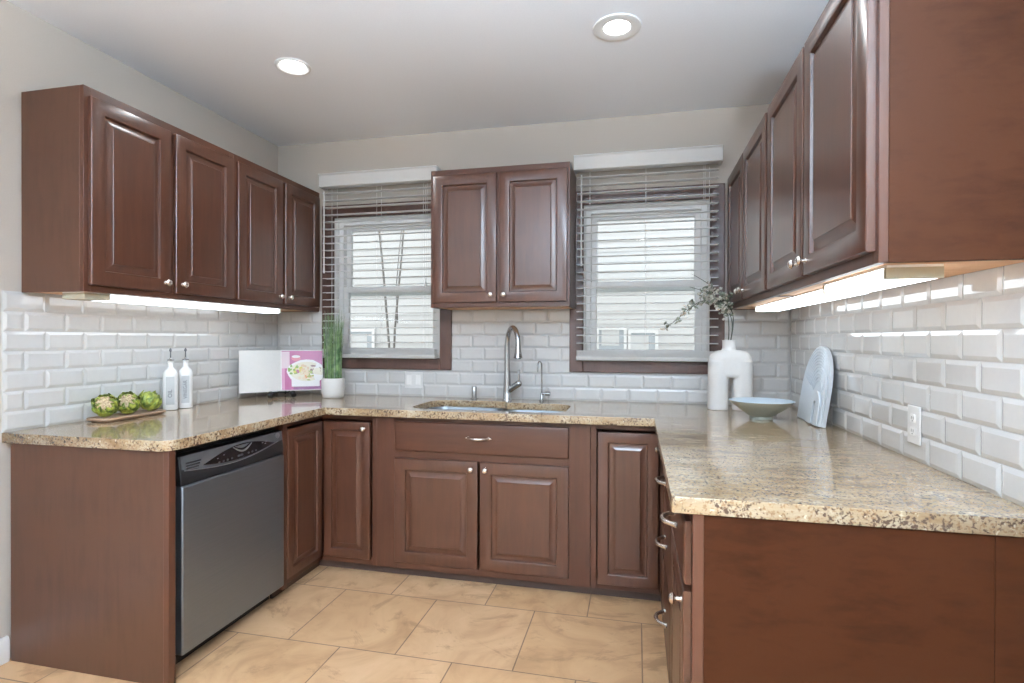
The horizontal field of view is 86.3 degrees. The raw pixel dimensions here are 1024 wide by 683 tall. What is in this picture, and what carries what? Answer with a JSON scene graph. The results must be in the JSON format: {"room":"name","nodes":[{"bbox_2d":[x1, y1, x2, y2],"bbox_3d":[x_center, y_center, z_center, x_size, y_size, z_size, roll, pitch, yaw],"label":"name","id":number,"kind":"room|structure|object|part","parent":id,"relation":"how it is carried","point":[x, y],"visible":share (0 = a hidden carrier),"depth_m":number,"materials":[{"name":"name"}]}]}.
{"room":"kitchen","nodes":[
{"label":"kitchen","id":0,"kind":"room"},
{"bbox_2d":[0,0,277,658],"bbox_3d":[-2.384,-0.037,0.895,0.159,2.636,6.350,0,0,13],"label":"wall","id":1,"kind":"structure","parent":0,"point":[57,354],"depth_m":2.44,"materials":[{"name":"beige paint"}]},
{"bbox_2d":[0,636,9,665],"bbox_3d":[-2.516,1.234,-0.015,0.016,0.100,4.508,0,0,13],"label":"baseboard","id":2,"kind":"structure","parent":1,"relation":"attached to","point":[4,641],"depth_m":2.17,"materials":[{"name":"white paint"}]},
{"bbox_2d":[21,84,233,303],"bbox_3d":[-1.727,-0.608,2.582,0.366,0.815,0.822,0,0,13],"label":"upper cabinet","id":3,"kind":"object","parent":1,"relation":"attached to","point":[118,198],"visible":0.97,"depth_m":2.29,"materials":[{"name":"brown wood"}]},
{"bbox_3d":[-1.758,-0.211,2.591,0.288,0.016,0.790,0,0,13],"label":"panel","id":4,"kind":"part","parent":3,"relation":"part of","materials":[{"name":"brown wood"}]},
{"bbox_3d":[-1.633,-0.601,2.352,0.020,0.748,0.379,0,0,13],"label":"door","id":5,"kind":"part","parent":3,"relation":"part of","materials":[{"name":"brown wood"}]},
{"bbox_3d":[-1.574,-0.270,2.501,0.030,0.030,0.030,0,0,13],"label":"knob","id":6,"kind":"part","parent":3,"relation":"part of","materials":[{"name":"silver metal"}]},
{"bbox_2d":[62,292,280,312],"bbox_3d":[-1.625,-0.189,2.799,0.112,0.030,1.240,0,0,13],"label":"light","id":7,"kind":"object","parent":3,"relation":"attached to","point":[85,296],"visible":0.98,"depth_m":2.55,"materials":[{"name":"white plastic"}]},
{"bbox_3d":[-1.553,-0.270,2.594,0.030,0.030,0.030,0,0,13],"label":"knob","id":8,"kind":"part","parent":3,"relation":"part of","materials":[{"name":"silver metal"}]},
{"bbox_3d":[-1.542,-0.603,2.751,0.020,0.748,0.379,0,0,13],"label":"door","id":9,"kind":"part","parent":3,"relation":"part of","materials":[{"name":"brown wood"}]},
{"bbox_2d":[1,290,277,432],"bbox_3d":[-1.828,0.077,2.995,0.009,0.565,1.709,0,0,13],"label":"tile backsplash","id":10,"kind":"structure","parent":1,"relation":"attached to","point":[58,355],"depth_m":2.57,"materials":[{"name":"tile"}]},
{"bbox_2d":[231,154,319,311],"bbox_3d":[-1.544,-0.611,3.383,0.366,0.815,0.819,0,0,13],"label":"upper cabinet","id":11,"kind":"object","parent":1,"relation":"attached to","point":[277,217],"visible":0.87,"depth_m":3.28,"materials":[{"name":"brown wood"}]},
{"bbox_3d":[-1.451,-0.604,3.152,0.020,0.748,0.378,0,0,13],"label":"door","id":12,"kind":"part","parent":11,"relation":"part of","materials":[{"name":"brown wood"}]},
{"bbox_3d":[-1.575,-0.214,3.392,0.288,0.016,0.787,0,0,13],"label":"panel","id":13,"kind":"part","parent":11,"relation":"part of","materials":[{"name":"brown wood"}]},
{"bbox_3d":[-1.361,-0.605,3.546,0.020,0.748,0.371,0,0,13],"label":"door","id":14,"kind":"part","parent":11,"relation":"part of","materials":[{"name":"brown wood"}]},
{"bbox_2d":[0,565,668,682],"bbox_3d":[-0.722,1.337,0.444,3.610,0.100,6.500,0,0,13],"label":"floor","id":15,"kind":"structure","parent":0,"point":[333,624],"depth_m":2.36,"materials":[{"name":"tile"}]},
{"bbox_2d":[11,443,174,682],"bbox_3d":[-1.630,0.840,2.111,0.757,0.874,0.031,0,0,13],"label":"end panel","id":16,"kind":"object","parent":15,"relation":"on","point":[93,529],"visible":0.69,"depth_m":2.09,"materials":[{"name":"brown wood"}]},
{"bbox_2d":[175,427,283,664],"bbox_3d":[-1.515,0.840,2.455,0.666,0.872,0.628,0,0,13],"label":"dishwasher","id":17,"kind":"object","parent":15,"relation":"on","point":[229,492],"visible":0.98,"depth_m":2.31,"materials":[{"name":"silver metal"}]},
{"bbox_3d":[-1.218,0.494,2.389,0.050,0.118,0.622,0,0,13],"label":"control panel","id":18,"kind":"part","parent":17,"relation":"part of","materials":[{"name":"black plastic"}]},
{"bbox_3d":[-1.190,0.470,2.413,0.013,0.030,0.118,0,0,13],"label":"pocket handle","id":19,"kind":"part","parent":17,"relation":"part of","materials":[{"name":"silver metal"}]},
{"bbox_2d":[270,415,379,598],"bbox_3d":[-1.220,0.837,3.206,1.035,0.874,0.962,0,0,13],"label":"base cabinet","id":20,"kind":"object","parent":15,"relation":"on","point":[330,461],"visible":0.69,"depth_m":2.99,"materials":[{"name":"brown wood"}]},
{"bbox_3d":[-1.095,0.815,2.886,0.020,0.751,0.308,0,0,13],"label":"door","id":21,"kind":"part","parent":20,"relation":"part of","materials":[{"name":"brown wood"}]},
{"bbox_3d":[-0.910,0.815,3.014,0.280,0.751,0.020,0,0,13],"label":"door","id":22,"kind":"part","parent":20,"relation":"part of","materials":[{"name":"brown wood"}]},
{"bbox_2d":[2,393,1023,536],"bbox_3d":[-0.253,0.385,2.484,3.308,0.039,2.006,0,0,13],"label":"countertop","id":23,"kind":"structure","parent":20,"relation":"on","point":[728,463],"depth_m":1.88,"materials":[{"name":"beige stone"}]},
{"bbox_2d":[86,409,165,421],"bbox_3d":[-1.823,0.352,2.595,0.132,0.018,0.344,0,0,13],"label":"serving tray","id":24,"kind":"object","parent":23,"relation":"on","point":[139,413],"visible":0.95,"depth_m":2.53,"materials":[{"name":"brown wood"}]},
{"bbox_2d":[91,393,118,416],"bbox_3d":[-1.844,0.289,2.476,0.099,0.109,0.104,0,0,38],"label":"artichoke","id":25,"kind":"object","parent":24,"relation":"on","point":[104,405],"visible":1,"depth_m":2.45,"materials":[{"name":"green food"}]},
{"bbox_2d":[118,391,140,413],"bbox_3d":[-1.819,0.289,2.585,0.102,0.108,0.106,0,0,35],"label":"artichoke","id":26,"kind":"object","parent":24,"relation":"on","point":[129,402],"visible":0.91,"depth_m":2.56,"materials":[{"name":"green food"}]},
{"bbox_2d":[138,390,161,410],"bbox_3d":[-1.790,0.290,2.702,0.110,0.104,0.108,0,0,13],"label":"artichoke","id":27,"kind":"object","parent":24,"relation":"on","point":[150,401],"visible":0.91,"depth_m":2.67,"materials":[{"name":"green food"}]},
{"bbox_2d":[163,348,177,410],"bbox_3d":[-1.800,0.197,2.878,0.070,0.326,0.072,0,0,-29],"label":"cruet bottle","id":28,"kind":"object","parent":23,"relation":"on","point":[170,375],"visible":0.98,"depth_m":2.85,"materials":[{"name":"white ceramic"}]},
{"bbox_2d":[178,348,192,408],"bbox_3d":[-1.772,0.197,2.965,0.070,0.326,0.072,0,0,-29],"label":"cruet bottle","id":29,"kind":"object","parent":23,"relation":"on","point":[185,374],"visible":1,"depth_m":2.94,"materials":[{"name":"white ceramic"}]},
{"bbox_2d":[268,391,295,397],"bbox_3d":[-1.507,0.257,3.550,0.171,0.202,0.219,0,0,-30],"label":"book stand","id":30,"kind":"object","parent":23,"relation":"on","point":[292,393],"visible":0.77,"depth_m":3.50,"materials":[{"name":"black plastic"}]},
{"bbox_2d":[239,350,322,392],"bbox_3d":[-1.482,0.187,3.512,0.495,0.262,0.107,0,0,-30],"label":"cookbook","id":31,"kind":"object","parent":30,"relation":"on","point":[259,370],"visible":0.99,"depth_m":3.53,"materials":[{"name":"white paper"}]},
{"bbox_2d":[282,351,322,389],"bbox_3d":[-1.368,0.187,3.562,0.257,0.252,0.034,0,0,-15],"label":"photo","id":32,"kind":"object","parent":31,"relation":"attached to","point":[301,370],"depth_m":3.56},
{"bbox_2d":[321,311,344,398],"bbox_3d":[-1.144,0.076,3.495,0.144,0.567,0.144,0,0,-32],"label":"potted grass","id":33,"kind":"object","parent":23,"relation":"on","point":[333,384],"depth_m":3.46,"materials":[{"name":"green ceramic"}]},
{"bbox_2d":[321,377,344,398],"bbox_3d":[-1.145,0.296,3.496,0.144,0.126,0.144,0,0,13],"label":"pot","id":34,"kind":"object","parent":33,"relation":"attached to","point":[331,387],"depth_m":3.44,"materials":[{"name":"white ceramic"}]},
{"bbox_2d":[471,386,477,399],"bbox_3d":[-0.237,0.321,3.422,0.042,0.082,0.042,0,0,13],"label":"air gap","id":35,"kind":"object","parent":23,"relation":"on","point":[474,388],"visible":1,"depth_m":3.41,"materials":[{"name":"silver metal"}]},
{"bbox_2d":[428,406,564,412],"bbox_3d":[-0.106,0.486,3.087,0.871,0.166,0.444,0,0,13],"label":"sink","id":36,"kind":"object","parent":23,"relation":"in","point":[444,407],"visible":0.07,"depth_m":3.31,"materials":[{"name":"silver metal"}]},
{"bbox_2d":[428,406,503,410],"bbox_3d":[-0.304,0.486,3.132,0.465,0.166,0.444,0,0,13],"label":"basin","id":37,"kind":"object","parent":36,"relation":"in","point":[445,407],"depth_m":3.33,"materials":[{"name":"silver metal"}]},
{"bbox_2d":[505,410,564,412],"bbox_3d":[0.117,0.472,3.011,0.402,0.136,0.394,0,0,13],"label":"basin","id":38,"kind":"object","parent":36,"relation":"in","point":[541,411],"depth_m":3.20,"materials":[{"name":"silver metal"}]},
{"bbox_2d":[502,325,521,400],"bbox_3d":[0.020,0.132,3.302,0.096,0.461,0.206,0,0,-27],"label":"kitchen faucet","id":39,"kind":"object","parent":23,"relation":"on","point":[508,388],"visible":1,"depth_m":3.34,"materials":[{"name":"silver metal"}]},
{"bbox_3d":[0.002,0.052,3.292,0.034,0.301,0.182,0,0,-26],"label":"spout","id":40,"kind":"part","parent":39,"relation":"part of","materials":[{"name":"silver metal"}]},
{"bbox_3d":[0.017,0.242,3.335,0.093,0.144,0.041,0,0,28],"label":"lever handle","id":41,"kind":"part","parent":39,"relation":"part of","materials":[{"name":"silver metal"}]},
{"bbox_2d":[537,361,550,400],"bbox_3d":[0.192,0.240,3.302,0.074,0.247,0.070,0,0,13],"label":"water tap","id":42,"kind":"object","parent":23,"relation":"on","point":[541,393],"visible":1,"depth_m":3.32,"materials":[{"name":"silver metal"}]},
{"bbox_3d":[0.171,0.240,3.307,0.027,0.247,0.073,0,0,26],"label":"spout","id":43,"kind":"part","parent":42,"relation":"part of","materials":[{"name":"silver metal"}]},
{"bbox_2d":[707,340,752,410],"bbox_3d":[1.176,0.180,2.945,0.232,0.375,0.100,0,0,7],"label":"vase","id":44,"kind":"object","parent":23,"relation":"on","point":[726,363],"visible":0.93,"depth_m":2.90,"materials":[{"name":"white ceramic"}]},
{"bbox_2d":[660,297,729,339],"bbox_3d":[0.985,-0.109,2.948,0.366,0.277,0.072,0,0,2],"label":"branch","id":45,"kind":"object","parent":44,"relation":"in","point":[691,302],"visible":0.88,"depth_m":2.94,"materials":[{"name":"green plant"}]},
{"bbox_2d":[692,274,733,333],"bbox_3d":[1.078,-0.168,2.921,0.219,0.395,0.079,0,0,-7],"label":"branch","id":46,"kind":"object","parent":44,"relation":"in","point":[724,294],"visible":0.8,"depth_m":2.92,"materials":[{"name":"green plant"}]},
{"bbox_2d":[691,287,734,339],"bbox_3d":[1.073,-0.133,2.917,0.240,0.325,0.113,0,0,13],"label":"branch","id":47,"kind":"object","parent":44,"relation":"in","point":[709,296],"visible":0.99,"depth_m":2.90,"materials":[{"name":"green plant"}]},
{"bbox_2d":[729,397,794,419],"bbox_3d":[1.190,0.325,2.609,0.292,0.087,0.292,0,0,13],"label":"shallow bowl","id":48,"kind":"object","parent":23,"relation":"on","point":[757,408],"visible":1,"depth_m":2.56,"materials":[{"name":"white ceramic"}]},
{"bbox_2d":[797,346,833,427],"bbox_3d":[1.379,0.195,2.492,0.090,0.348,0.340,0,0,12],"label":"board","id":49,"kind":"object","parent":23,"relation":"on","point":[816,391],"visible":1,"depth_m":2.42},
{"bbox_2d":[377,417,590,593],"bbox_3d":[-0.115,0.840,3.111,1.160,0.874,0.656,0,0,13],"label":"base cabinet","id":50,"kind":"object","parent":15,"relation":"on","point":[493,502],"visible":0.93,"depth_m":2.83,"materials":[{"name":"brown wood"}]},
{"bbox_3d":[-0.405,0.907,2.899,0.466,0.560,0.020,0,0,13],"label":"door","id":51,"kind":"part","parent":50,"relation":"part of","materials":[{"name":"brown wood"}]},
{"bbox_3d":[-0.180,0.503,2.813,0.144,0.019,0.048,0,0,13],"label":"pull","id":52,"kind":"part","parent":50,"relation":"part of","materials":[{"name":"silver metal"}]},
{"bbox_3d":[-0.173,0.509,2.844,0.940,0.158,0.020,0,0,13],"label":"drawer","id":53,"kind":"part","parent":50,"relation":"part of","materials":[{"name":"brown wood"}]},
{"bbox_3d":[0.059,0.909,2.793,0.462,0.560,0.020,0,0,13],"label":"door","id":54,"kind":"part","parent":50,"relation":"part of","materials":[{"name":"brown wood"}]},
{"bbox_2d":[590,424,664,619],"bbox_3d":[0.933,0.844,2.726,1.053,0.874,0.940,0,0,13],"label":"base cabinet","id":55,"kind":"object","parent":15,"relation":"on","point":[627,504],"visible":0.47,"depth_m":2.67,"materials":[{"name":"brown wood"}]},
{"bbox_3d":[0.567,0.824,2.676,0.292,0.754,0.020,0,0,13],"label":"door","id":56,"kind":"part","parent":55,"relation":"part of","materials":[{"name":"brown wood"}]},
{"bbox_3d":[0.689,0.825,2.482,0.020,0.754,0.292,0,0,13],"label":"door","id":57,"kind":"part","parent":55,"relation":"part of","materials":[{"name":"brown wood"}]},
{"bbox_2d":[654,475,671,682],"bbox_3d":[0.912,0.847,1.990,0.766,0.874,0.500,0,0,13],"label":"base cabinet","id":58,"kind":"object","parent":15,"relation":"on","point":[666,611],"visible":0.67,"depth_m":2.03,"materials":[{"name":"brown wood"}]},
{"bbox_3d":[0.563,0.525,2.068,0.048,0.019,0.144,0,0,13],"label":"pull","id":59,"kind":"part","parent":58,"relation":"part of","materials":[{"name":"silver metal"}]},
{"bbox_3d":[0.561,1.047,2.070,0.048,0.019,0.144,0,0,13],"label":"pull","id":60,"kind":"part","parent":58,"relation":"part of","materials":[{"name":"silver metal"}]},
{"bbox_3d":[0.562,0.758,2.069,0.048,0.019,0.144,0,0,13],"label":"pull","id":61,"kind":"part","parent":58,"relation":"part of","materials":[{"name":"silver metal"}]},
{"bbox_3d":[0.592,1.047,2.063,0.020,0.283,0.464,0,0,13],"label":"drawer","id":62,"kind":"part","parent":58,"relation":"part of","materials":[{"name":"brown wood"}]},
{"bbox_3d":[0.593,0.758,2.062,0.020,0.270,0.464,0,0,13],"label":"drawer","id":63,"kind":"part","parent":58,"relation":"part of","materials":[{"name":"brown wood"}]},
{"bbox_3d":[0.594,0.525,2.061,0.020,0.173,0.464,0,0,13],"label":"drawer","id":64,"kind":"part","parent":58,"relation":"part of","materials":[{"name":"brown wood"}]},
{"bbox_2d":[659,511,691,682],"bbox_3d":[0.800,0.849,1.501,0.766,0.874,0.500,0,0,13],"label":"base cabinet","id":65,"kind":"object","parent":15,"relation":"on","point":[680,597],"visible":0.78,"depth_m":1.38,"materials":[{"name":"brown wood"}]},
{"bbox_3d":[0.450,0.510,1.576,0.048,0.019,0.144,0,0,13],"label":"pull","id":66,"kind":"part","parent":65,"relation":"part of","materials":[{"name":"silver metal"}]},
{"bbox_3d":[0.413,0.651,1.384,0.030,0.030,0.030,0,0,13],"label":"knob","id":67,"kind":"part","parent":65,"relation":"part of","materials":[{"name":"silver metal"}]},
{"bbox_3d":[0.480,0.901,1.570,0.020,0.577,0.472,0,0,13],"label":"door","id":68,"kind":"part","parent":65,"relation":"part of","materials":[{"name":"brown wood"}]},
{"bbox_3d":[0.481,0.517,1.569,0.020,0.155,0.472,0,0,13],"label":"drawer","id":69,"kind":"part","parent":65,"relation":"part of","materials":[{"name":"brown wood"}]},
{"bbox_3d":[0.501,0.823,1.569,0.020,0.824,0.500,0,0,13],"label":"frame","id":70,"kind":"part","parent":65,"relation":"part of","materials":[{"name":"brown wood"}]},
{"bbox_2d":[691,514,1023,682],"bbox_3d":[0.785,0.850,1.236,0.722,0.874,0.021,0,0,13],"label":"end panel","id":71,"kind":"object","parent":15,"relation":"on","point":[774,601],"visible":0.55,"depth_m":1.23,"materials":[{"name":"brown wood"}]},
{"bbox_2d":[7,0,828,145],"bbox_3d":[-0.715,-1.399,0.433,3.610,0.100,6.500,0,0,13],"label":"ceiling","id":72,"kind":"structure","parent":0,"point":[380,68],"depth_m":2.59,"materials":[{"name":"paint"}]},
{"bbox_2d":[274,57,310,74],"bbox_3d":[-1.081,-1.355,2.695,0.168,0.008,0.168,0,0,13],"label":"recessed light","id":73,"kind":"object","parent":72,"relation":"in","point":[291,67],"visible":1,"depth_m":2.68,"materials":[{"name":"white paint"}]},
{"bbox_2d":[593,13,640,40],"bbox_3d":[0.452,-1.350,2.351,0.206,0.008,0.206,0,0,13],"label":"recessed light","id":74,"kind":"object","parent":72,"relation":"in","point":[618,30],"visible":1,"depth_m":2.34,"materials":[{"name":"white paint"}]},
{"bbox_2d":[278,104,790,410],"bbox_3d":[-0.013,-0.042,3.529,3.310,2.636,0.159,0,0,13],"label":"wall","id":75,"kind":"structure","parent":0,"point":[478,336],"depth_m":3.41,"materials":[{"name":"beige paint"}]},
{"bbox_2d":[322,200,451,369],"bbox_3d":[-0.828,-0.369,3.695,0.931,1.105,0.147,0,0,13],"label":"window","id":76,"kind":"structure","parent":75,"relation":"in","point":[443,333],"depth_m":3.69,"materials":[{"name":"white plastic"}]},
{"bbox_2d":[318,165,440,358],"bbox_3d":[-0.873,-0.502,3.575,0.830,1.220,0.101,0,0,13],"label":"blind","id":77,"kind":"object","parent":76,"relation":"attached to","point":[420,174],"visible":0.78,"depth_m":3.56,"materials":[{"name":"white plastic"}]},
{"bbox_3d":[-0.872,-0.467,3.580,0.002,1.130,0.068,0,0,13],"label":"ladder cord","id":78,"kind":"part","parent":77,"relation":"part of","materials":[{"name":"white fabric"}]},
{"bbox_3d":[-0.873,0.079,3.582,0.798,0.058,0.064,0,0,13],"label":"rail","id":79,"kind":"part","parent":77,"relation":"part of","materials":[{"name":"white plastic"}]},
{"bbox_3d":[-0.557,-0.466,3.508,0.002,1.130,0.068,0,0,13],"label":"ladder cord","id":80,"kind":"part","parent":77,"relation":"part of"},
{"bbox_3d":[-0.547,-0.666,3.457,0.015,0.648,0.015,0,0,-10],"label":"lift cord","id":81,"kind":"part","parent":77,"relation":"part of","materials":[{"name":"white fabric"}]},
{"bbox_3d":[-0.815,-0.555,3.744,0.684,0.484,0.030,0,0,13],"label":"sash","id":82,"kind":"part","parent":76,"relation":"part of","materials":[{"name":"white plastic"}]},
{"bbox_3d":[-0.823,-0.149,3.712,0.684,0.453,0.032,0,0,13],"label":"sash","id":83,"kind":"part","parent":76,"relation":"part of","materials":[{"name":"white plastic"}]},
{"bbox_2d":[405,372,422,388],"bbox_3d":[-0.647,0.254,3.588,0.128,0.108,0.010,0,0,13],"label":"switch plate","id":84,"kind":"object","parent":75,"relation":"attached to","point":[412,379],"visible":1,"depth_m":3.59,"materials":[{"name":"white paint"}]},
{"bbox_2d":[431,162,575,310],"bbox_3d":[-0.048,-0.601,3.263,0.822,0.806,0.370,0,0,13],"label":"upper cabinet","id":85,"kind":"object","parent":75,"relation":"attached to","point":[503,237],"visible":1,"depth_m":3.12,"materials":[{"name":"brown wood"}]},
{"bbox_3d":[-0.275,-0.597,3.166,0.385,0.741,0.020,0,0,13],"label":"door","id":86,"kind":"part","parent":85,"relation":"part of","materials":[{"name":"brown wood"}]},
{"bbox_3d":[-0.042,-0.209,3.295,0.790,0.016,0.292,0,0,13],"label":"panel","id":87,"kind":"part","parent":85,"relation":"part of","materials":[{"name":"brown wood"}]},
{"bbox_3d":[0.117,-0.595,3.077,0.388,0.741,0.020,0,0,13],"label":"door","id":88,"kind":"part","parent":85,"relation":"part of","materials":[{"name":"brown wood"}]},
{"bbox_2d":[278,309,790,404],"bbox_3d":[-0.030,0.080,3.457,3.306,0.565,0.009,0,0,13],"label":"tile backsplash","id":89,"kind":"structure","parent":75,"relation":"attached to","point":[478,336],"depth_m":3.41,"materials":[{"name":"tile"}]},
{"bbox_2d":[569,183,724,373],"bbox_3d":[0.807,-0.364,3.322,0.897,1.105,0.147,0,0,13],"label":"window","id":90,"kind":"structure","parent":75,"relation":"in","point":[667,367],"depth_m":3.29,"materials":[{"name":"white plastic"}]},
{"bbox_3d":[0.812,-0.143,3.338,0.650,0.453,0.032,0,0,13],"label":"sash","id":91,"kind":"part","parent":90,"relation":"part of","materials":[{"name":"white plastic"}]},
{"bbox_3d":[0.820,-0.550,3.371,0.650,0.484,0.030,0,0,13],"label":"sash","id":92,"kind":"part","parent":90,"relation":"part of","materials":[{"name":"white plastic"}]},
{"bbox_2d":[574,144,722,361],"bbox_3d":[0.783,-0.496,3.197,0.838,1.220,0.101,0,0,13],"label":"blind","id":93,"kind":"object","parent":90,"relation":"attached to","point":[710,154],"visible":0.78,"depth_m":3.18,"materials":[{"name":"white plastic"}]},
{"bbox_3d":[0.466,-0.462,3.275,0.002,1.130,0.068,0,0,13],"label":"ladder cord","id":94,"kind":"part","parent":93,"relation":"part of","materials":[{"name":"white fabric"}]},
{"bbox_3d":[0.782,0.085,3.204,0.806,0.058,0.064,0,0,13],"label":"rail","id":95,"kind":"part","parent":93,"relation":"part of","materials":[{"name":"white plastic"}]},
{"bbox_3d":[0.784,-0.461,3.202,0.002,1.130,0.068,0,0,13],"label":"ladder cord","id":96,"kind":"part","parent":93,"relation":"part of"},
{"bbox_3d":[1.101,-0.460,3.130,0.002,1.130,0.068,0,0,13],"label":"ladder cord","id":97,"kind":"part","parent":93,"relation":"part of","materials":[{"name":"white fabric"}]},
{"bbox_3d":[1.112,-0.661,3.078,0.015,0.648,0.015,0,0,35],"label":"lift cord","id":98,"kind":"part","parent":93,"relation":"part of","materials":[{"name":"white fabric"}]},
{"bbox_2d":[791,262,1023,506],"bbox_3d":[0.980,-0.026,0.128,0.159,2.636,6.350,0,0,13],"label":"wall","id":99,"kind":"structure","parent":0,"point":[951,348],"depth_m":1.57,"materials":[{"name":"white tile"}]},
{"bbox_2d":[727,112,790,309],"bbox_3d":[1.280,-0.562,2.637,0.375,0.765,0.997,0,0,13],"label":"upper cabinet","id":100,"kind":"object","parent":99,"relation":"attached to","point":[747,182],"visible":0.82,"depth_m":2.54,"materials":[{"name":"brown wood"}]},
{"bbox_3d":[1.189,-0.568,2.898,0.020,0.718,0.447,0,0,13],"label":"door","id":101,"kind":"part","parent":100,"relation":"part of","materials":[{"name":"brown wood"}]},
{"bbox_3d":[1.156,-0.562,2.665,0.020,0.765,0.997,0,0,13],"label":"frame","id":102,"kind":"part","parent":100,"relation":"part of","materials":[{"name":"brown wood"}]},
{"bbox_3d":[1.083,-0.566,2.434,0.020,0.718,0.470,0,0,13],"label":"door","id":103,"kind":"part","parent":100,"relation":"part of","materials":[{"name":"brown wood"}]},
{"bbox_3d":[1.309,-0.190,2.631,0.297,0.016,0.965,0,0,13],"label":"panel","id":104,"kind":"part","parent":100,"relation":"part of","materials":[{"name":"brown wood"}]},
{"bbox_2d":[755,288,872,311],"bbox_3d":[1.192,-0.167,2.269,0.112,0.028,1.160,0,0,13],"label":"light","id":105,"kind":"object","parent":100,"relation":"attached to","point":[816,296],"visible":0.62,"depth_m":2.13,"materials":[{"name":"white plastic"}]},
{"bbox_2d":[767,0,1023,296],"bbox_3d":[1.058,-0.558,1.664,0.375,0.765,0.996,0,0,13],"label":"upper cabinet","id":106,"kind":"object","parent":99,"relation":"attached to","point":[895,132],"visible":0.96,"depth_m":1.20,"materials":[{"name":"brown wood"}]},
{"bbox_3d":[0.969,-0.564,1.937,0.020,0.718,0.467,0,0,13],"label":"door","id":107,"kind":"part","parent":106,"relation":"part of","materials":[{"name":"brown wood"}]},
{"bbox_3d":[0.899,-0.247,1.749,0.030,0.030,0.030,0,0,13],"label":"knob","id":108,"kind":"part","parent":106,"relation":"part of","materials":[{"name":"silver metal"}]},
{"bbox_3d":[0.880,-0.246,1.665,0.030,0.030,0.030,0,0,13],"label":"knob","id":109,"kind":"part","parent":106,"relation":"part of","materials":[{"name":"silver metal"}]},
{"bbox_3d":[0.934,-0.559,1.692,0.020,0.765,0.996,0,0,13],"label":"frame","id":110,"kind":"part","parent":106,"relation":"part of","materials":[{"name":"brown wood"}]},
{"bbox_3d":[0.860,-0.563,1.458,0.020,0.718,0.475,0,0,13],"label":"door","id":111,"kind":"part","parent":106,"relation":"part of","materials":[{"name":"brown wood"}]},
{"bbox_2d":[823,264,943,293],"bbox_3d":[0.973,-0.162,1.467,0.117,0.032,0.440,0,0,13],"label":"light","id":112,"kind":"object","parent":106,"relation":"attached to","point":[887,276],"visible":1,"depth_m":1.32,"materials":[{"name":"white plastic"}]},
{"bbox_3d":[1.087,-0.187,1.659,0.297,0.016,0.964,0,0,13],"label":"panel","id":113,"kind":"part","parent":106,"relation":"part of","materials":[{"name":"brown wood"}]},
{"bbox_2d":[907,404,920,445],"bbox_3d":[1.252,0.259,1.703,0.009,0.118,0.078,0,0,13],"label":"wall outlet","id":114,"kind":"object","parent":99,"relation":"attached to","point":[914,412],"visible":1,"depth_m":1.70,"materials":[{"name":"white paint"}]},
{"bbox_2d":[910,414,915,422],"bbox_3d":[1.250,0.239,1.703,0.003,0.026,0.032,0,0,13],"label":"receptacle","id":115,"kind":"object","parent":114,"relation":"attached to","point":[912,416],"depth_m":1.70,"materials":[{"name":"white plastic"}]},
{"bbox_2d":[910,426,915,435],"bbox_3d":[1.249,0.279,1.703,0.003,0.026,0.032,0,0,13],"label":"receptacle","id":116,"kind":"object","parent":114,"relation":"attached to","point":[912,428],"depth_m":1.70,"materials":[{"name":"white plastic"}]},
{"label":"outside","id":117,"kind":"structure","parent":0,"visible":0},
{"bbox_3d":[1.323,1.586,7.856,14.000,0.050,8.840,0,0,13],"label":"ground","id":118,"kind":"structure","parent":117,"visible":0},
{"bbox_2d":[378,230,403,347],"bbox_3d":[-1.237,-0.286,5.557,0.553,3.701,0.115,0,0,13],"label":"bare tree","id":119,"kind":"object","parent":118,"relation":"on","point":[383,274],"visible":0.31,"depth_m":5.55,"materials":[{"name":"grey plant"}]},
{"bbox_2d":[351,217,694,349],"bbox_3d":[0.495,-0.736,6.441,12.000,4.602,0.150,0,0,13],"label":"house","id":120,"kind":"structure","parent":118,"relation":"on","point":[423,312],"depth_m":6.26,"materials":[{"name":"white"}]},
{"bbox_2d":[351,334,366,347],"bbox_3d":[-1.945,0.139,6.943,0.225,0.466,0.004,0,0,13],"label":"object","id":121,"kind":"structure","parent":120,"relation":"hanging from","point":[353,338],"depth_m":6.94,"materials":[{"name":"white"}]},
{"bbox_3d":[-1.909,0.124,6.942,0.295,0.496,0.010,0,0,13],"label":"pane","id":122,"kind":"part","parent":120,"relation":"part of","materials":[{"name":"white glass"}]},
{"bbox_2d":[601,330,618,345],"bbox_3d":[1.124,-0.042,6.242,0.200,0.179,0.004,0,0,13],"label":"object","id":123,"kind":"object","parent":120,"relation":"hanging from","point":[604,339],"depth_m":6.24,"materials":[{"name":"white"}]},
{"bbox_3d":[1.135,0.125,6.247,0.280,0.514,0.010,0,0,13],"label":"pane","id":124,"kind":"part","parent":120,"relation":"part of","materials":[{"name":"white glass"}]},
{"bbox_2d":[631,336,648,349],"bbox_3d":[1.444,0.159,6.169,0.193,0.450,0.004,0,0,13],"label":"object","id":125,"kind":"object","parent":120,"relation":"hanging from","point":[634,339],"depth_m":6.17,"materials":[{"name":"white"}]},
{"bbox_3d":[1.480,0.144,6.169,0.263,0.480,0.010,0,0,13],"label":"pane","id":126,"kind":"part","parent":120,"relation":"part of","materials":[{"name":"white glass"}]}
]}

